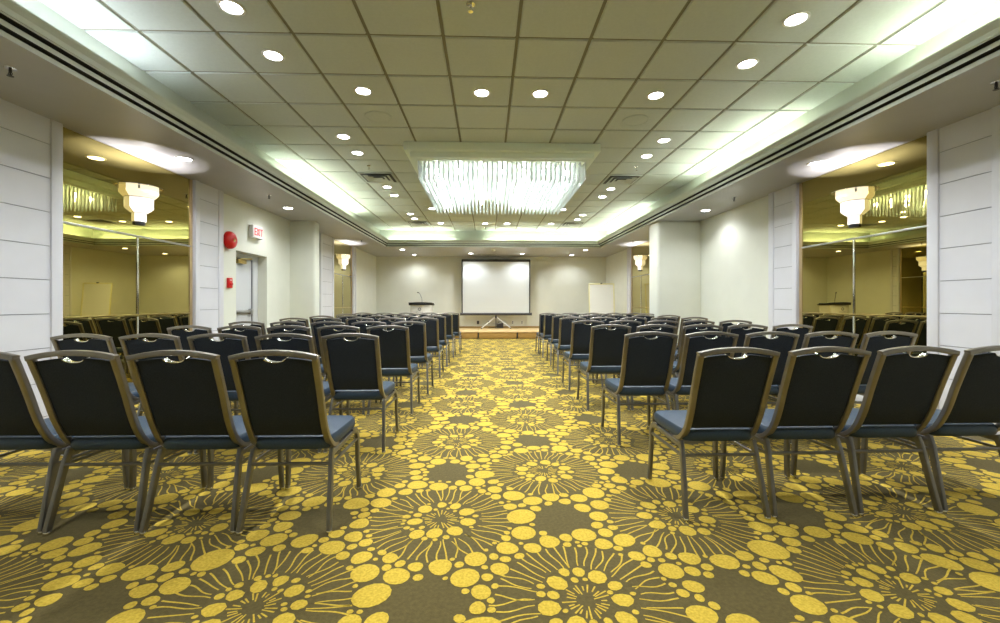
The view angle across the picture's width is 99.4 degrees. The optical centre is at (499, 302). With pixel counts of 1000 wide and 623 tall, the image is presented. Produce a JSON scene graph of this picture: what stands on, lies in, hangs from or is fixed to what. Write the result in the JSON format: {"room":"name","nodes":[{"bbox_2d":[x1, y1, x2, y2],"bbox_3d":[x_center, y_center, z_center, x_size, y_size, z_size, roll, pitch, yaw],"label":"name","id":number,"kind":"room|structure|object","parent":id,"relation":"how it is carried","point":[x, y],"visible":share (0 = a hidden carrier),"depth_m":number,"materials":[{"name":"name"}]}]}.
{"room":"event hall","nodes":[
{"label":"event hall","id":0,"kind":"room"},
{"bbox_2d":[74,131,375,338],"bbox_3d":[-4.125,-0.262,6.337,0.820,2.850,18.120,0,0,-2],"label":"wall","id":1,"kind":"structure","parent":0,"point":[287,254],"depth_m":8.34,"materials":[{"name":"paint"}]},
{"bbox_2d":[0,98,62,418],"bbox_3d":[-4.102,-0.252,3.641,0.062,2.830,0.639,0,0,-2],"label":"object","id":2,"kind":"structure","parent":1,"relation":"attached to","point":[31,143],"depth_m":3.69,"materials":[{"name":"grey paint"}]},
{"bbox_2d":[63,127,192,382],"bbox_3d":[-4.155,-0.249,4.862,0.030,2.825,1.806,0,0,-2],"label":"wall mirror","id":3,"kind":"object","parent":1,"relation":"attached to","point":[122,277],"visible":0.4,"depth_m":4.64,"materials":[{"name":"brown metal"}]},
{"bbox_2d":[123,182,163,225],"bbox_3d":[-4.048,-1.109,4.888,0.221,0.440,0.442,0,0,-2],"label":"wall sconce","id":4,"kind":"object","parent":3,"relation":"attached to","point":[142,197],"visible":1,"depth_m":4.82,"materials":[{"name":"white glass"}]},
{"bbox_2d":[193,180,223,340],"bbox_3d":[-4.176,-0.252,6.070,0.062,2.830,0.611,0,0,-2],"label":"trim","id":5,"kind":"structure","parent":1,"relation":"attached to","point":[208,201],"depth_m":6.03,"materials":[{"name":"grey paint"}]},
{"bbox_2d":[224,231,236,248],"bbox_3d":[-4.154,-0.960,6.543,0.135,0.270,0.270,0,0,-2],"label":"bell","id":6,"kind":"object","parent":1,"relation":"attached to","point":[230,239],"visible":1,"depth_m":6.48,"materials":[{"name":"red metal"}]},
{"bbox_2d":[236,252,257,325],"bbox_3d":[-4.377,0.164,7.265,0.234,1.998,0.951,0,0,-2],"label":"door","id":7,"kind":"structure","parent":1,"relation":"in","point":[246,265],"depth_m":7.42,"materials":[{"name":"white paint"}]},
{"bbox_2d":[249,225,262,239],"bbox_3d":[-4.204,-1.208,7.311,0.082,0.212,0.320,0,0,-2],"label":"exit sign","id":8,"kind":"object","parent":1,"relation":"attached to","point":[256,232],"visible":1,"depth_m":7.25,"materials":[{"name":"white plastic"}]},
{"bbox_2d":[319,232,333,317],"bbox_3d":[-4.313,-0.252,10.545,0.062,2.830,0.880,0,0,-2],"label":"trim","id":9,"kind":"structure","parent":1,"relation":"attached to","point":[326,243],"depth_m":10.50,"materials":[{"name":"grey paint"}]},
{"bbox_2d":[334,239,351,317],"bbox_3d":[-4.367,-0.249,11.780,0.030,2.825,1.593,0,0,-2],"label":"wall mirror","id":10,"kind":"object","parent":1,"relation":"attached to","point":[342,279],"visible":0.62,"depth_m":11.76,"materials":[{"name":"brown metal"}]},
{"bbox_2d":[341,254,351,270],"bbox_3d":[-4.260,-1.109,11.839,0.221,0.440,0.442,0,0,-2],"label":"wall sconce","id":11,"kind":"object","parent":10,"relation":"attached to","point":[345,257],"visible":1,"depth_m":11.74,"materials":[{"name":"white glass"}]},
{"bbox_2d":[352,246,355,315],"bbox_3d":[-4.379,-0.252,12.716,0.062,2.830,0.278,0,0,-2],"label":"trim","id":12,"kind":"structure","parent":1,"relation":"attached to","point":[353,247],"depth_m":12.58,"materials":[{"name":"grey paint"}]},
{"bbox_2d":[376,256,605,325],"bbox_3d":[-0.297,-0.262,15.618,9.000,2.850,0.200,0,0,-2],"label":"wall","id":13,"kind":"structure","parent":0,"point":[559,285],"depth_m":15.49,"materials":[{"name":"paint"}]},
{"bbox_2d":[459,326,538,332],"bbox_3d":[-0.294,1.018,15.511,8.360,0.290,0.015,0,0,-2],"label":"baseboard","id":14,"kind":"structure","parent":13,"relation":"attached to","point":[459,326],"depth_m":15.51,"materials":[{"name":"brown wood"}]},
{"bbox_2d":[0,338,999,622],"bbox_3d":[-0.017,1.162,6.463,9.000,0.002,18.520,0,0,-2],"label":"floor","id":15,"kind":"structure","parent":0,"point":[500,498],"depth_m":2.19,"materials":[{"name":"carpet"}]},
{"bbox_2d":[0,352,128,534],"bbox_3d":[-2.531,0.696,2.330,0.476,0.935,0.647,0,0,-2],"label":"banquet chair","id":16,"kind":"object","parent":15,"relation":"on","point":[23,426],"visible":0.66,"depth_m":2.15,"materials":[{"name":"brown metal"}]},
{"bbox_2d":[50,333,140,456],"bbox_3d":[-3.078,0.696,3.415,0.476,0.935,0.647,0,0,-2],"label":"banquet chair","id":17,"kind":"object","parent":15,"relation":"on","point":[104,343],"visible":0.22,"depth_m":3.12,"materials":[{"name":"black fabric"}]},
{"bbox_2d":[24,350,206,536],"bbox_3d":[-2.051,0.696,2.333,0.476,0.935,0.647,0,0,-2],"label":"banquet chair","id":18,"kind":"object","parent":15,"relation":"on","point":[89,400],"visible":0.92,"depth_m":2.12,"materials":[{"name":"black fabric"}]},
{"bbox_2d":[118,333,230,455],"bbox_3d":[-2.591,0.696,3.429,0.476,0.935,0.647,0,0,-2],"label":"banquet chair","id":19,"kind":"object","parent":15,"relation":"on","point":[130,347],"visible":0.33,"depth_m":3.13,"materials":[{"name":"black fabric"}]},
{"bbox_2d":[167,325,213,357],"bbox_3d":[-3.097,0.696,4.521,0.476,0.935,0.647,0,0,-2],"label":"banquet chair","id":20,"kind":"object","parent":15,"relation":"on","point":[183,334],"visible":0.21,"depth_m":4.22,"materials":[{"name":"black fabric"}]},
{"bbox_2d":[126,350,284,535],"bbox_3d":[-1.571,0.696,2.336,0.476,0.935,0.647,0,0,-2],"label":"banquet chair","id":21,"kind":"object","parent":15,"relation":"on","point":[186,402],"visible":0.88,"depth_m":2.12,"materials":[{"name":"black fabric"}]},
{"bbox_2d":[187,333,255,455],"bbox_3d":[-2.101,0.696,3.443,0.476,0.935,0.647,0,0,-2],"label":"banquet chair","id":22,"kind":"object","parent":15,"relation":"on","point":[227,347],"visible":0.39,"depth_m":3.16,"materials":[{"name":"black fabric"}]},
{"bbox_2d":[217,325,262,358],"bbox_3d":[-2.608,0.696,4.532,0.476,0.935,0.647,0,0,-2],"label":"banquet chair","id":23,"kind":"object","parent":15,"relation":"on","point":[250,334],"visible":0.32,"depth_m":4.24,"materials":[{"name":"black fabric"}]},
{"bbox_2d":[228,321,266,339],"bbox_3d":[-3.095,0.696,5.470,0.476,0.935,0.647,0,0,-2],"label":"banquet chair","id":24,"kind":"object","parent":15,"relation":"on","point":[253,323],"visible":0.2,"depth_m":5.17,"materials":[{"name":"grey metal"}]},
{"bbox_2d":[279,318,308,326],"bbox_3d":[-3.114,0.696,6.687,0.476,0.935,0.647,0,0,-2],"label":"banquet chair","id":25,"kind":"object","parent":15,"relation":"on","point":[306,322],"visible":0.11,"depth_m":6.38,"materials":[{"name":"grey metal"}]},
{"bbox_2d":[228,350,361,535],"bbox_3d":[-1.091,0.696,2.338,0.476,0.935,0.647,0,0,-2],"label":"banquet chair","id":26,"kind":"object","parent":15,"relation":"on","point":[282,404],"visible":1,"depth_m":2.13,"materials":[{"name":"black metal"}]},
{"bbox_2d":[270,321,323,378],"bbox_3d":[-2.608,0.696,5.497,0.476,0.935,0.647,0,0,-2],"label":"banquet chair","id":27,"kind":"object","parent":15,"relation":"on","point":[296,323],"visible":0.13,"depth_m":5.19,"materials":[{"name":"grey metal"}]},
{"bbox_2d":[254,333,342,454],"bbox_3d":[-1.615,0.696,3.462,0.476,0.935,0.647,0,0,-2],"label":"banquet chair","id":28,"kind":"object","parent":15,"relation":"on","point":[295,344],"visible":0.27,"depth_m":3.17,"materials":[{"name":"black fabric"}]},
{"bbox_2d":[266,325,332,398],"bbox_3d":[-2.120,0.696,4.534,0.476,0.935,0.647,0,0,-2],"label":"banquet chair","id":29,"kind":"object","parent":15,"relation":"on","point":[306,331],"visible":0.2,"depth_m":4.23,"materials":[{"name":"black fabric"}]},
{"bbox_2d":[313,317,341,325],"bbox_3d":[-2.622,0.696,6.715,0.476,0.935,0.647,0,0,-2],"label":"banquet chair","id":30,"kind":"object","parent":15,"relation":"on","point":[320,319],"visible":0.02,"depth_m":6.41,"materials":[{"name":"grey metal"}]},
{"bbox_2d":[310,321,345,363],"bbox_3d":[-2.113,0.696,5.496,0.476,0.935,0.647,0,0,-1],"label":"banquet chair","id":31,"kind":"object","parent":15,"relation":"on","point":[314,327],"visible":0.25,"depth_m":5.21,"materials":[{"name":"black fabric"}]},
{"bbox_2d":[317,325,377,415],"bbox_3d":[-1.633,0.696,4.563,0.476,0.935,0.647,0,0,-2],"label":"banquet chair","id":32,"kind":"object","parent":15,"relation":"on","point":[320,332],"visible":0.3,"depth_m":4.27,"materials":[{"name":"black fabric"}]},
{"bbox_2d":[345,317,373,328],"bbox_3d":[-2.136,0.696,6.731,0.476,0.935,0.647,0,0,-2],"label":"banquet chair","id":33,"kind":"object","parent":15,"relation":"on","point":[348,323],"visible":0.2,"depth_m":6.42,"materials":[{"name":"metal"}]},
{"bbox_2d":[321,333,398,453],"bbox_3d":[-1.127,0.696,3.473,0.476,0.935,0.647,0,0,-2],"label":"banquet chair","id":34,"kind":"object","parent":15,"relation":"on","point":[353,367],"visible":0.98,"depth_m":3.26,"materials":[{"name":"black fabric"}]},
{"bbox_2d":[351,321,397,394],"bbox_3d":[-1.623,0.696,5.517,0.476,0.935,0.647,0,0,-2],"label":"banquet chair","id":35,"kind":"object","parent":15,"relation":"on","point":[361,326],"visible":0.26,"depth_m":5.21,"materials":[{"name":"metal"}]},
{"bbox_2d":[366,325,420,415],"bbox_3d":[-1.139,0.696,4.573,0.476,0.935,0.647,0,0,-2],"label":"banquet chair","id":36,"kind":"object","parent":15,"relation":"on","point":[395,343],"visible":0.77,"depth_m":4.35,"materials":[{"name":"black fabric"}]},
{"bbox_2d":[378,317,408,377],"bbox_3d":[-1.647,0.696,6.736,0.476,0.935,0.647,0,0,-2],"label":"banquet chair","id":37,"kind":"object","parent":15,"relation":"on","point":[388,322],"visible":0.22,"depth_m":6.43,"materials":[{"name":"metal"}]},
{"bbox_2d":[394,315,420,367],"bbox_3d":[-1.661,0.696,7.776,0.476,0.935,0.647,0,0,-2],"label":"banquet chair","id":38,"kind":"object","parent":15,"relation":"on","point":[403,316],"visible":0.23,"depth_m":7.47,"materials":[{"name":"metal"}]},
{"bbox_2d":[391,321,433,394],"bbox_3d":[-1.137,0.696,5.533,0.476,0.935,0.647,0,0,-2],"label":"banquet chair","id":39,"kind":"object","parent":15,"relation":"on","point":[418,353],"visible":0.62,"depth_m":5.32,"materials":[{"name":"black fabric"}]},
{"bbox_2d":[409,292,434,315],"bbox_3d":[-2.345,0.422,12.624,0.690,1.482,0.600,0,0,1],"label":"lectern","id":40,"kind":"object","parent":15,"relation":"on","point":[415,307],"visible":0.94,"depth_m":12.40,"materials":[{"name":"white"}]},
{"bbox_2d":[411,317,443,377],"bbox_3d":[-1.157,0.696,6.753,0.476,0.935,0.647,0,0,-2],"label":"banquet chair","id":41,"kind":"object","parent":15,"relation":"on","point":[432,327],"visible":0.61,"depth_m":6.54,"materials":[{"name":"brown metal"}]},
{"bbox_2d":[421,315,449,367],"bbox_3d":[-1.175,0.696,7.783,0.476,0.935,0.647,0,0,-2],"label":"banquet chair","id":42,"kind":"object","parent":15,"relation":"on","point":[443,341],"visible":0.46,"depth_m":7.57,"materials":[{"name":"brown metal"}]},
{"bbox_2d":[432,313,455,357],"bbox_3d":[-1.199,0.696,9.063,0.476,0.935,0.647,0,0,-2],"label":"banquet chair","id":43,"kind":"object","parent":15,"relation":"on","point":[449,319],"visible":0.44,"depth_m":8.85,"materials":[{"name":"brown metal"}]},
{"bbox_2d":[441,312,461,352],"bbox_3d":[-1.147,0.696,9.965,0.476,0.935,0.647,0,0,-2],"label":"banquet chair","id":44,"kind":"object","parent":15,"relation":"on","point":[456,332],"visible":0.54,"depth_m":9.75,"materials":[{"name":"brown metal"}]},
{"bbox_2d":[455,328,478,338],"bbox_3d":[-1.345,1.046,14.456,1.235,0.235,1.980,0,0,-2],"label":"stage section","id":45,"kind":"object","parent":15,"relation":"on","point":[466,333],"visible":0.41,"depth_m":13.51,"materials":[{"name":"brown wood"}]},
{"bbox_2d":[478,328,516,338],"bbox_3d":[-0.100,1.046,14.494,1.235,0.235,1.980,0,0,-2],"label":"stage section","id":46,"kind":"object","parent":15,"relation":"on","point":[481,335],"visible":1,"depth_m":13.53,"materials":[{"name":"brown wood"}]},
{"bbox_2d":[460,259,531,328],"bbox_3d":[-0.149,-0.314,15.257,2.536,2.479,0.713,0,0,-2],"label":"projection screen","id":47,"kind":"object","parent":46,"relation":"on","point":[489,286],"visible":1,"depth_m":14.99,"materials":[{"name":"white fabric"}]},
{"bbox_2d":[514,328,539,338],"bbox_3d":[1.144,1.046,14.532,1.235,0.235,1.980,0,0,-2],"label":"stage section","id":48,"kind":"object","parent":15,"relation":"on","point":[521,332],"visible":0.42,"depth_m":13.56,"materials":[{"name":"brown wood"}]},
{"bbox_2d":[535,313,555,353],"bbox_3d":[1.073,0.696,9.693,0.476,0.935,0.647,0,0,-2],"label":"banquet chair","id":49,"kind":"object","parent":15,"relation":"on","point":[541,317],"visible":0.44,"depth_m":9.48,"materials":[{"name":"brown metal"}]},
{"bbox_2d":[539,313,563,357],"bbox_3d":[1.115,0.696,9.104,0.476,0.935,0.647,0,0,-2],"label":"banquet chair","id":50,"kind":"object","parent":15,"relation":"on","point":[547,332],"visible":0.5,"depth_m":8.88,"materials":[{"name":"brown metal"}]},
{"bbox_2d":[546,315,575,365],"bbox_3d":[1.152,0.696,8.034,0.476,0.935,0.647,0,0,-2],"label":"banquet chair","id":51,"kind":"object","parent":15,"relation":"on","point":[554,338],"visible":0.49,"depth_m":7.82,"materials":[{"name":"brown metal"}]},
{"bbox_2d":[552,317,585,374],"bbox_3d":[1.137,0.696,6.973,0.476,0.935,0.647,0,0,-2],"label":"banquet chair","id":52,"kind":"object","parent":15,"relation":"on","point":[565,326],"visible":0.59,"depth_m":6.76,"materials":[{"name":"brown metal"}]},
{"bbox_2d":[562,320,603,390],"bbox_3d":[1.131,0.696,5.793,0.476,0.935,0.647,0,0,-2],"label":"banquet chair","id":53,"kind":"object","parent":15,"relation":"on","point":[580,332],"visible":0.7,"depth_m":5.58,"materials":[{"name":"black fabric"}]},
{"bbox_2d":[581,317,616,361],"bbox_3d":[1.620,0.696,6.985,0.476,0.935,0.647,0,0,-2],"label":"banquet chair","id":54,"kind":"object","parent":15,"relation":"on","point":[607,320],"visible":0.22,"depth_m":6.68,"materials":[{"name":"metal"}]},
{"bbox_2d":[588,283,614,314],"bbox_3d":[3.118,0.281,13.130,0.780,1.758,0.699,0,0,4],"label":"board","id":55,"kind":"object","parent":15,"relation":"on","point":[601,295],"visible":0.64,"depth_m":12.97,"materials":[{"name":"white"}]},
{"bbox_2d":[576,324,631,411],"bbox_3d":[1.152,0.696,4.733,0.476,0.935,0.647,0,0,-2],"label":"banquet chair","id":56,"kind":"object","parent":15,"relation":"on","point":[606,346],"visible":0.84,"depth_m":4.52,"materials":[{"name":"black fabric"}]},
{"bbox_2d":[595,320,641,382],"bbox_3d":[1.617,0.696,5.806,0.476,0.935,0.647,0,0,-1],"label":"banquet chair","id":57,"kind":"object","parent":15,"relation":"on","point":[633,329],"visible":0.18,"depth_m":5.51,"materials":[{"name":"brown metal"}]},
{"bbox_2d":[617,317,646,374],"bbox_3d":[2.106,0.696,7.011,0.476,0.935,0.647,0,0,-2],"label":"banquet chair","id":58,"kind":"object","parent":15,"relation":"on","point":[644,321],"visible":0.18,"depth_m":6.71,"materials":[{"name":"brown metal"}]},
{"bbox_2d":[601,331,677,446],"bbox_3d":[1.178,0.696,3.633,0.476,0.935,0.647,0,0,-2],"label":"banquet chair","id":59,"kind":"object","parent":15,"relation":"on","point":[647,364],"visible":0.98,"depth_m":3.42,"materials":[{"name":"black fabric"}]},
{"bbox_2d":[618,324,676,410],"bbox_3d":[1.633,0.696,4.753,0.476,0.935,0.647,0,0,-2],"label":"banquet chair","id":60,"kind":"object","parent":15,"relation":"on","point":[638,328],"visible":0.22,"depth_m":4.45,"materials":[{"name":"brown metal"}]},
{"bbox_2d":[646,320,678,377],"bbox_3d":[2.104,0.696,5.815,0.476,0.935,0.647,0,0,-2],"label":"banquet chair","id":61,"kind":"object","parent":15,"relation":"on","point":[654,321],"visible":0.1,"depth_m":5.51,"materials":[{"name":"brown metal"}]},
{"bbox_2d":[650,317,677,323],"bbox_3d":[2.594,0.696,7.025,0.476,0.935,0.647,0,0,-1],"label":"banquet chair","id":62,"kind":"object","parent":15,"relation":"on","point":[657,318],"visible":0.1,"depth_m":6.71,"materials":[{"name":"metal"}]},
{"bbox_2d":[657,324,722,409],"bbox_3d":[2.120,0.696,4.753,0.476,0.935,0.647,0,0,-1],"label":"banquet chair","id":63,"kind":"object","parent":15,"relation":"on","point":[676,365],"visible":0.31,"depth_m":4.46,"materials":[{"name":"brown metal"}]},
{"bbox_2d":[676,317,707,350],"bbox_3d":[3.077,0.696,7.026,0.476,0.935,0.647,0,0,-1],"label":"banquet chair","id":64,"kind":"object","parent":15,"relation":"on","point":[687,318],"visible":0.2,"depth_m":6.73,"materials":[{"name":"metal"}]},
{"bbox_2d":[674,320,714,377],"bbox_3d":[2.583,0.696,5.846,0.476,0.935,0.647,0,0,-2],"label":"banquet chair","id":65,"kind":"object","parent":15,"relation":"on","point":[689,321],"visible":0.27,"depth_m":5.55,"materials":[{"name":"brown metal"}]},
{"bbox_2d":[652,331,738,445],"bbox_3d":[1.660,0.696,3.652,0.476,0.935,0.647,0,0,-2],"label":"banquet chair","id":66,"kind":"object","parent":15,"relation":"on","point":[680,386],"visible":0.51,"depth_m":3.39,"materials":[{"name":"brown metal"}]},
{"bbox_2d":[647,347,779,521],"bbox_3d":[1.205,0.696,2.470,0.476,0.935,0.647,0,0,-2],"label":"banquet chair","id":67,"kind":"object","parent":15,"relation":"on","point":[728,398],"visible":1,"depth_m":2.26,"materials":[{"name":"black fabric"}]},
{"bbox_2d":[718,320,751,336],"bbox_3d":[3.071,0.696,5.848,0.476,0.935,0.647,0,0,-2],"label":"banquet chair","id":68,"kind":"object","parent":15,"relation":"on","point":[724,324],"visible":0.19,"depth_m":5.54,"materials":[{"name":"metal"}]},
{"bbox_2d":[726,324,767,357],"bbox_3d":[2.606,0.696,4.782,0.476,0.935,0.647,0,0,-1],"label":"banquet chair","id":69,"kind":"object","parent":15,"relation":"on","point":[741,332],"visible":0.29,"depth_m":4.48,"materials":[{"name":"black fabric"}]},
{"bbox_2d":[736,331,799,445],"bbox_3d":[2.146,0.696,3.663,0.476,0.935,0.647,0,0,-2],"label":"banquet chair","id":70,"kind":"object","parent":15,"relation":"on","point":[781,344],"visible":0.28,"depth_m":3.38,"materials":[{"name":"black fabric"}]},
{"bbox_2d":[766,324,812,408],"bbox_3d":[3.093,0.696,4.800,0.476,0.935,0.647,0,0,-2],"label":"banquet chair","id":71,"kind":"object","parent":15,"relation":"on","point":[801,331],"visible":0.28,"depth_m":4.50,"materials":[{"name":"brown metal"}]},
{"bbox_2d":[719,346,871,518],"bbox_3d":[1.694,0.696,2.499,0.476,0.935,0.647,0,0,-2],"label":"banquet chair","id":72,"kind":"object","parent":15,"relation":"on","point":[817,393],"visible":0.91,"depth_m":2.29,"materials":[{"name":"black fabric"}]},
{"bbox_2d":[769,331,858,399],"bbox_3d":[2.627,0.696,3.679,0.476,0.935,0.647,0,0,-2],"label":"banquet chair","id":73,"kind":"object","parent":15,"relation":"on","point":[809,340],"visible":0.27,"depth_m":3.38,"materials":[{"name":"black fabric"}]},
{"bbox_2d":[790,346,959,515],"bbox_3d":[2.184,0.696,2.529,0.476,0.935,0.647,0,0,-2],"label":"banquet chair","id":74,"kind":"object","parent":15,"relation":"on","point":[903,390],"visible":0.91,"depth_m":2.32,"materials":[{"name":"black fabric"}]},
{"bbox_2d":[852,331,917,443],"bbox_3d":[3.113,0.696,3.694,0.476,0.935,0.647,0,0,-2],"label":"banquet chair","id":75,"kind":"object","parent":15,"relation":"on","point":[871,342],"visible":0.3,"depth_m":3.40,"materials":[{"name":"black fabric"}]},
{"bbox_2d":[860,345,999,513],"bbox_3d":[2.673,0.696,2.559,0.476,0.935,0.647,0,0,-2],"label":"banquet chair","id":76,"kind":"object","parent":15,"relation":"on","point":[971,407],"visible":0.77,"depth_m":2.36,"materials":[{"name":"brown metal"}]},
{"bbox_2d":[0,0,999,256],"bbox_3d":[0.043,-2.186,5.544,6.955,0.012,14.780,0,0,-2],"label":"ceiling","id":77,"kind":"structure","parent":0,"point":[422,62],"depth_m":4.02,"materials":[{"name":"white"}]},
{"bbox_2d":[3,65,16,77],"bbox_3d":[-3.483,-1.637,3.016,0.068,0.060,0.068,0,0,-2],"label":"sprinkler head","id":78,"kind":"object","parent":77,"relation":"attached to","point":[10,69],"visible":1,"depth_m":3.01},
{"bbox_2d":[174,156,193,161],"bbox_3d":[-3.662,-1.663,4.919,0.188,0.009,0.188,0,0,-2],"label":"recessed light","id":79,"kind":"object","parent":77,"relation":"in","point":[182,158],"visible":1,"depth_m":4.90,"materials":[{"name":"white"}]},
{"bbox_2d":[216,0,245,15],"bbox_3d":[-1.982,-2.175,3.131,0.188,0.009,0.188,0,0,-2],"label":"recessed light","id":80,"kind":"object","parent":77,"relation":"in","point":[232,7],"visible":1,"depth_m":3.13,"materials":[{"name":"white glass"}]},
{"bbox_2d":[261,49,284,61],"bbox_3d":[-2.000,-2.175,3.741,0.188,0.009,0.188,0,0,-2],"label":"recessed light","id":81,"kind":"object","parent":77,"relation":"in","point":[273,55],"visible":1,"depth_m":3.73,"materials":[{"name":"white glass"}]},
{"bbox_2d":[354,86,372,95],"bbox_3d":[-1.409,-2.175,4.369,0.188,0.009,0.188,0,0,-2],"label":"recessed light","id":82,"kind":"object","parent":77,"relation":"in","point":[361,90],"visible":1,"depth_m":4.35,"materials":[{"name":"white glass"}]},
{"bbox_2d":[357,172,398,182],"bbox_3d":[-2.112,-2.165,7.399,0.580,0.030,0.580,0,0,-2],"label":"ceiling vent","id":83,"kind":"object","parent":77,"relation":"in","point":[369,177],"visible":1,"depth_m":7.37,"materials":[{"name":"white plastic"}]},
{"bbox_2d":[365,111,391,122],"bbox_3d":[-1.428,-2.174,4.979,0.310,0.012,0.310,0,0,-2],"label":"ceiling speaker","id":84,"kind":"object","parent":77,"relation":"attached to","point":[375,116],"visible":1,"depth_m":4.96,"materials":[{"name":"plastic"}]},
{"bbox_2d":[406,221,429,225],"bbox_3d":[-2.241,-2.165,11.637,0.580,0.030,0.580,0,0,-2],"label":"ceiling vent","id":85,"kind":"object","parent":77,"relation":"in","point":[415,223],"visible":1,"depth_m":11.56,"materials":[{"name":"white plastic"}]},
{"bbox_2d":[473,88,490,96],"bbox_3d":[-0.190,-2.175,4.406,0.188,0.009,0.188,0,0,-2],"label":"recessed light","id":86,"kind":"object","parent":77,"relation":"in","point":[479,92],"visible":1,"depth_m":4.39,"materials":[{"name":"white glass"}]},
{"bbox_2d":[404,141,600,214],"bbox_3d":[-0.003,-1.946,7.123,2.690,0.467,2.690,0,0,-2],"label":"crystal chandelier","id":87,"kind":"object","parent":77,"relation":"hanging from","point":[540,177],"visible":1,"depth_m":6.10,"materials":[{"name":"clear glass"}]},
{"bbox_2d":[424,162,579,214],"bbox_3d":[-0.002,-1.844,7.158,2.362,0.262,2.297,0,0,-2],"label":"strands","id":88,"kind":"object","parent":87,"relation":"hanging from","point":[552,195],"depth_m":6.70},
{"bbox_2d":[531,89,548,97],"bbox_3d":[0.420,-2.175,4.425,0.188,0.009,0.188,0,0,-2],"label":"recessed light","id":89,"kind":"object","parent":77,"relation":"in","point":[539,93],"visible":1,"depth_m":4.41,"materials":[{"name":"white glass"}]},
{"bbox_2d":[561,222,584,225],"bbox_3d":[2.017,-2.165,11.767,0.580,0.030,0.580,0,0,-2],"label":"ceiling vent","id":90,"kind":"object","parent":77,"relation":"in","point":[564,223],"visible":1,"depth_m":11.69,"materials":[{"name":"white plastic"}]},
{"bbox_2d":[600,175,642,184],"bbox_3d":[2.146,-2.165,7.529,0.580,0.030,0.580,0,0,-2],"label":"ceiling vent","id":91,"kind":"object","parent":77,"relation":"in","point":[611,179],"visible":1,"depth_m":7.51,"materials":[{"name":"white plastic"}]},
{"bbox_2d":[622,114,648,125],"bbox_3d":[1.621,-2.174,5.072,0.310,0.012,0.310,0,0,-2],"label":"ceiling speaker","id":92,"kind":"object","parent":77,"relation":"attached to","point":[633,120],"visible":1,"depth_m":5.05,"materials":[{"name":"plastic"}]},
{"bbox_2d":[624,116,647,124],"bbox_3d":[1.621,-2.171,5.072,0.276,0.006,0.276,0,0,-2],"label":"grille","id":93,"kind":"object","parent":92,"relation":"attached to","point":[630,120],"depth_m":5.05,"materials":[{"name":"metal"}]},
{"bbox_2d":[646,91,664,99],"bbox_3d":[1.639,-2.175,4.462,0.188,0.009,0.188,0,0,-2],"label":"recessed light","id":94,"kind":"object","parent":77,"relation":"in","point":[655,95],"visible":1,"depth_m":4.46,"materials":[{"name":"white glass"}]},
{"bbox_2d":[736,58,758,69],"bbox_3d":[2.258,-2.175,3.871,0.188,0.009,0.188,0,0,-2],"label":"recessed light","id":95,"kind":"object","parent":77,"relation":"in","point":[747,63],"visible":1,"depth_m":3.86,"materials":[{"name":"white glass"}]},
{"bbox_2d":[781,11,810,26],"bbox_3d":[2.276,-2.175,3.261,0.188,0.009,0.188,0,0,-2],"label":"recessed light","id":96,"kind":"object","parent":77,"relation":"in","point":[797,18],"visible":1,"depth_m":3.25,"materials":[{"name":"white glass"}]},
{"bbox_2d":[606,136,923,342],"bbox_3d":[3.883,-0.262,6.582,1.195,2.850,18.120,0,0,-2],"label":"wall","id":97,"kind":"structure","parent":0,"point":[715,268],"depth_m":8.39,"materials":[{"name":"paint"}]},
{"bbox_2d":[0,0,999,247],"bbox_3d":[0.043,-1.927,5.544,6.895,0.545,14.720,0,0,-2],"label":"trim","id":98,"kind":"structure","parent":97,"relation":"attached to","point":[974,40],"depth_m":4.11,"materials":[{"name":"grey paint"}]},
{"bbox_2d":[627,247,630,313],"bbox_3d":[3.955,-0.252,12.970,0.062,2.830,0.278,0,0,-2],"label":"trim","id":99,"kind":"structure","parent":97,"relation":"attached to","point":[629,248],"depth_m":12.86,"materials":[{"name":"grey"}]},
{"bbox_2d":[631,241,648,314],"bbox_3d":[3.999,-0.249,12.036,0.030,2.825,1.593,0,0,-2],"label":"wall mirror","id":100,"kind":"object","parent":97,"relation":"attached to","point":[639,279],"visible":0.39,"depth_m":12.07,"materials":[{"name":"mirror"}]},
{"bbox_2d":[632,255,642,270],"bbox_3d":[3.889,-1.109,12.088,0.221,0.440,0.442,0,0,-2],"label":"wall sconce","id":101,"kind":"object","parent":100,"relation":"attached to","point":[638,258],"visible":1,"depth_m":11.99,"materials":[{"name":"white glass"}]},
{"bbox_2d":[768,183,798,337],"bbox_3d":[4.161,-0.252,6.221,0.062,2.830,0.588,0,0,-2],"label":"trim","id":102,"kind":"structure","parent":97,"relation":"attached to","point":[783,204],"depth_m":6.18,"materials":[{"name":"grey paint"}]},
{"bbox_2d":[799,135,926,400],"bbox_3d":[4.213,-0.249,5.048,0.030,2.825,1.759,0,0,-2],"label":"wall mirror","id":103,"kind":"object","parent":97,"relation":"attached to","point":[870,277],"visible":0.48,"depth_m":4.82,"materials":[{"name":"mirror"}]},
{"bbox_2d":[831,186,869,227],"bbox_3d":[4.104,-1.109,5.035,0.221,0.440,0.442,0,0,-2],"label":"wall sconce","id":104,"kind":"object","parent":103,"relation":"attached to","point":[851,200],"visible":1,"depth_m":4.96,"materials":[{"name":"white glass"}]},
{"bbox_2d":[927,105,999,434],"bbox_3d":[4.233,-0.252,3.849,0.062,2.830,0.639,0,0,-2],"label":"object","id":105,"kind":"structure","parent":97,"relation":"attached to","point":[963,156],"depth_m":3.86,"materials":[{"name":"grey paint"}]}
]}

